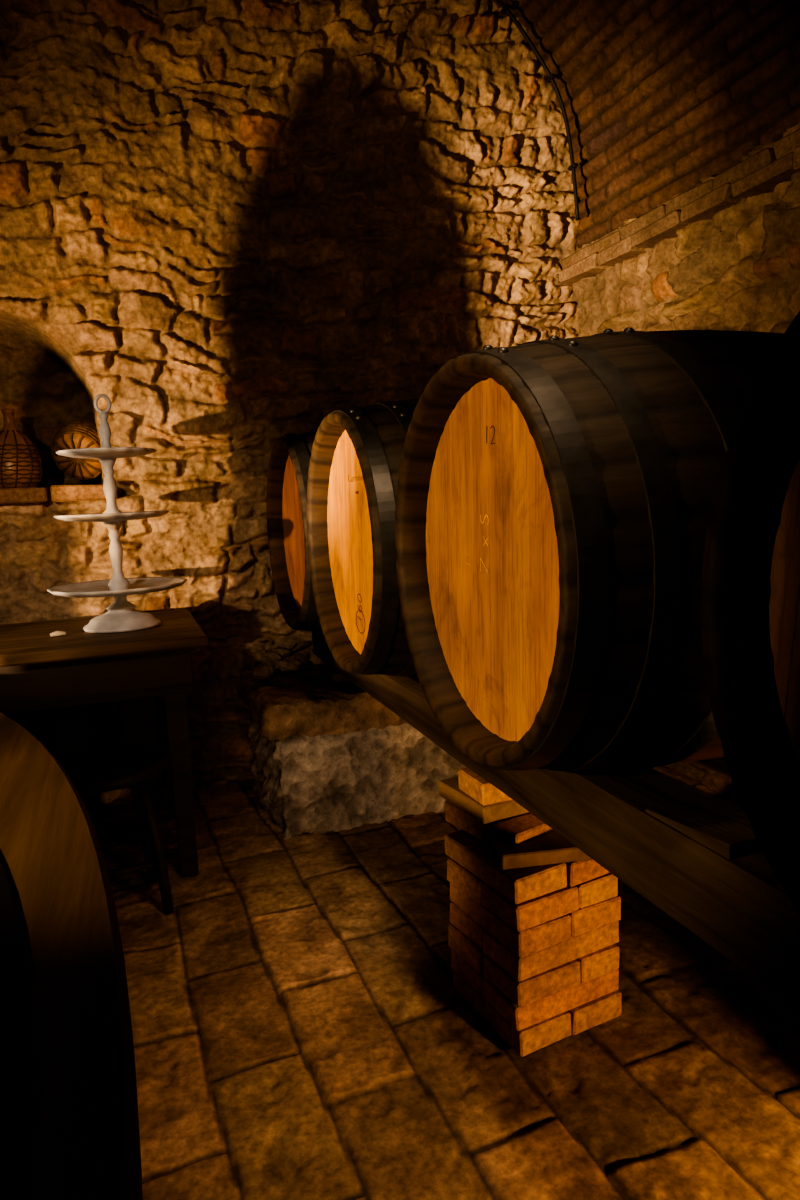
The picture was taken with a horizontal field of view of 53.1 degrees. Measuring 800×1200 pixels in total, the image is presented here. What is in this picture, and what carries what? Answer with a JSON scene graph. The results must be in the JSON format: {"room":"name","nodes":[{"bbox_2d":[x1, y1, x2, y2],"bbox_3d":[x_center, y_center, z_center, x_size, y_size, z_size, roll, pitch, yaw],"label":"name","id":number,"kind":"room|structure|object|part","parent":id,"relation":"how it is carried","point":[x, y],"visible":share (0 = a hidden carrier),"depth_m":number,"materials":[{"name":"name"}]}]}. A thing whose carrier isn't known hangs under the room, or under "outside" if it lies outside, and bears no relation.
{"room":"wine cellar","nodes":[
{"label":"wine cellar","id":0,"kind":"room"},
{"bbox_2d":[0,0,580,804],"bbox_3d":[-0.979,-1.075,3.183,4.016,3.792,0.435,-5,8,-19],"label":"wall","id":1,"kind":"structure","parent":0,"point":[238,226],"depth_m":3.18,"materials":[{"name":"stone"}]},
{"bbox_2d":[0,408,44,488],"bbox_3d":[-1.461,-0.566,3.013,0.208,0.303,0.208,-5,8,-19],"label":"flask","id":2,"kind":"object","parent":1,"relation":"on","point":[21,462],"visible":0.96,"depth_m":2.96,"materials":[{"name":"brown wicker"}]},
{"bbox_2d":[0,485,117,503],"bbox_3d":[-1.552,-0.379,2.948,0.965,0.062,0.267,-5,8,-19],"label":"trim","id":3,"kind":"structure","parent":1,"relation":"attached to","point":[59,493],"depth_m":2.92,"materials":[{"name":"brick"}]},
{"bbox_2d":[51,421,101,480],"bbox_3d":[-1.245,-0.583,3.142,0.226,0.229,0.266,-5,8,-19],"label":"demijohn","id":4,"kind":"object","parent":1,"relation":"on","point":[77,434],"visible":0.7,"depth_m":3.05,"materials":[{"name":"wicker"}]},
{"bbox_2d":[495,0,578,219],"bbox_3d":[0.103,-2.131,3.188,1.388,1.080,0.050,-5,8,-19],"label":"cable","id":5,"kind":"object","parent":1,"relation":"attached to","point":[505,7],"visible":1,"depth_m":3.38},
{"bbox_2d":[91,766,799,1199],"bbox_3d":[-0.229,0.979,1.523,3.995,0.021,3.995,-5,8,-19],"label":"floor","id":6,"kind":"structure","parent":0,"point":[301,1030],"depth_m":1.67,"materials":[{"name":"stone"}]},
{"bbox_2d":[0,712,141,1199],"bbox_3d":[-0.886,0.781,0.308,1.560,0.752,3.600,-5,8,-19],"label":"wine barrel","id":7,"kind":"object","parent":6,"relation":"on","point":[69,1119],"visible":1,"depth_m":0.66,"materials":[{"name":"brown wood"}]},
{"bbox_2d":[0,609,207,876],"bbox_3d":[-1.265,0.498,2.554,1.261,0.764,0.703,-5,8,-19],"label":"wooden desk","id":8,"kind":"object","parent":6,"relation":"on","point":[78,690],"visible":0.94,"depth_m":2.43,"materials":[{"name":"brown wood"}]},
{"bbox_2d":[50,630,66,636],"bbox_3d":[-1.060,0.103,2.482,0.048,0.017,0.023,-5,8,-19],"label":"crumpled napkin","id":9,"kind":"object","parent":8,"relation":"on","point":[56,633],"visible":1,"depth_m":2.48,"materials":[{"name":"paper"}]},
{"bbox_2d":[47,394,186,632],"bbox_3d":[-0.925,-0.281,2.574,0.434,0.746,0.434,-5,8,-19],"label":"cake stand","id":10,"kind":"object","parent":8,"relation":"on","point":[121,615],"visible":1,"depth_m":2.54,"materials":[{"name":"ceramic"}]},
{"bbox_2d":[58,744,173,913],"bbox_3d":[-0.822,0.675,2.304,0.330,0.441,0.330,-5,8,-19],"label":"wooden stool","id":11,"kind":"object","parent":6,"relation":"on","point":[112,767],"visible":0.71,"depth_m":2.25,"materials":[{"name":"brown wood"}]},
{"bbox_3d":[-0.831,0.476,2.279,0.330,0.040,0.330,-5,8,-19],"label":"seat","id":12,"kind":"part","parent":11,"relation":"part of","materials":[{"name":"brown wood"}]},
{"bbox_2d":[247,647,308,679],"bbox_3d":[-0.459,0.237,3.074,0.250,0.090,0.268,-5,8,-19],"label":"rubble pile","id":13,"kind":"object","parent":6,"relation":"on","point":[264,663],"visible":1,"depth_m":3.05,"materials":[{"name":"stone"}]},
{"bbox_2d":[239,662,465,839],"bbox_3d":[0.198,0.492,3.202,1.586,0.538,0.642,-5,8,-19],"label":"stone plinth","id":14,"kind":"object","parent":6,"relation":"on","point":[329,756],"visible":0.33,"depth_m":2.80,"materials":[{"name":"stone"}]},
{"bbox_2d":[444,830,621,1056],"bbox_3d":[0.294,0.720,1.785,0.283,0.387,0.281,-6,8,-28],"label":"brick pier","id":15,"kind":"object","parent":6,"relation":"on","point":[535,954],"visible":0.94,"depth_m":1.68,"materials":[{"name":"brick"}]},
{"bbox_2d":[438,767,592,869],"bbox_3d":[0.257,0.454,1.777,0.240,0.144,0.357,-5,8,-19],"label":"blocks","id":16,"kind":"object","parent":15,"relation":"on","point":[516,837],"visible":0.71,"depth_m":1.72,"materials":[{"name":"wood"}]},
{"bbox_2d":[493,0,799,248],"bbox_3d":[-0.080,-1.743,0.385,3.839,1.340,5.550,-5,8,-19],"label":"ceiling","id":17,"kind":"structure","parent":0,"point":[660,98],"depth_m":3.00,"materials":[{"name":"brick"}]},
{"bbox_2d":[571,122,799,802],"bbox_3d":[1.753,-0.165,1.242,0.147,2.249,5.590,-5,8,-19],"label":"wall","id":18,"kind":"structure","parent":0,"point":[738,269],"depth_m":2.82,"materials":[{"name":"stone"}]},
{"bbox_2d":[554,129,799,286],"bbox_3d":[1.647,-1.225,1.331,0.245,0.122,5.656,-5,8,-19],"label":"trim","id":19,"kind":"structure","parent":18,"relation":"attached to","point":[762,171],"depth_m":2.81,"materials":[{"name":"brick"}]},
{"bbox_3d":[1.015,0.520,1.009,0.200,0.143,0.261,-5,8,-19],"label":"blocks","id":20,"kind":"object","parent":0,"visible":0},
{"bbox_2d":[693,757,729,776],"bbox_3d":[0.770,0.310,1.629,0.180,0.134,3.570,-5,8,-19],"label":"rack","id":21,"kind":"object","parent":20,"relation":"on","point":[719,765],"visible":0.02,"depth_m":1.68,"materials":[{"name":"brown wood"}]},
{"bbox_3d":[0.889,0.914,0.101,0.307,0.387,0.310,-5,8,-19],"label":"brick pier","id":22,"kind":"object","parent":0,"visible":0},
{"bbox_3d":[0.875,0.650,0.066,0.200,0.143,0.261,-5,8,-19],"label":"blocks","id":23,"kind":"object","parent":22,"relation":"on","visible":0},
{"bbox_2d":[312,631,799,1010],"bbox_3d":[0.337,0.349,1.479,0.180,0.134,3.570,-5,8,-19],"label":"wooden beam","id":24,"kind":"structure","parent":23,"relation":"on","point":[737,906],"depth_m":1.18,"materials":[{"name":"brown wood"}]},
{"bbox_2d":[266,428,321,630],"bbox_3d":[0.046,-0.267,2.925,0.950,0.748,0.748,-5,8,-19],"label":"wine barrel","id":25,"kind":"object","parent":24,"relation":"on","point":[288,468],"visible":0.24,"depth_m":2.87,"materials":[{"name":"brown wood"}]},
{"bbox_2d":[306,398,419,675],"bbox_3d":[0.284,-0.182,2.197,0.950,0.748,0.748,-5,8,-19],"label":"wine barrel","id":26,"kind":"object","parent":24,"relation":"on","point":[356,453],"visible":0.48,"depth_m":2.01,"materials":[{"name":"brown wood"}]},
{"bbox_2d":[395,327,783,770],"bbox_3d":[0.546,-0.098,1.461,0.950,0.747,0.747,-5,8,-19],"label":"wine barrel","id":27,"kind":"object","parent":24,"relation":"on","point":[554,496],"visible":0.79,"depth_m":1.14,"materials":[{"name":"brown wood"}]},
{"bbox_2d":[646,795,761,859],"bbox_3d":[0.453,0.311,1.134,0.120,0.021,0.175,-5,8,-19],"label":"chock","id":28,"kind":"object","parent":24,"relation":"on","point":[724,827],"visible":0.83,"depth_m":1.12,"materials":[{"name":"brown wood"}]},
{"bbox_2d":[701,311,799,916],"bbox_3d":[0.846,-0.001,0.622,0.950,0.748,0.748,-5,8,-19],"label":"wine barrel","id":29,"kind":"object","parent":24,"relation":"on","point":[750,602],"visible":1,"depth_m":0.74,"materials":[{"name":"brown wood"}]}
]}

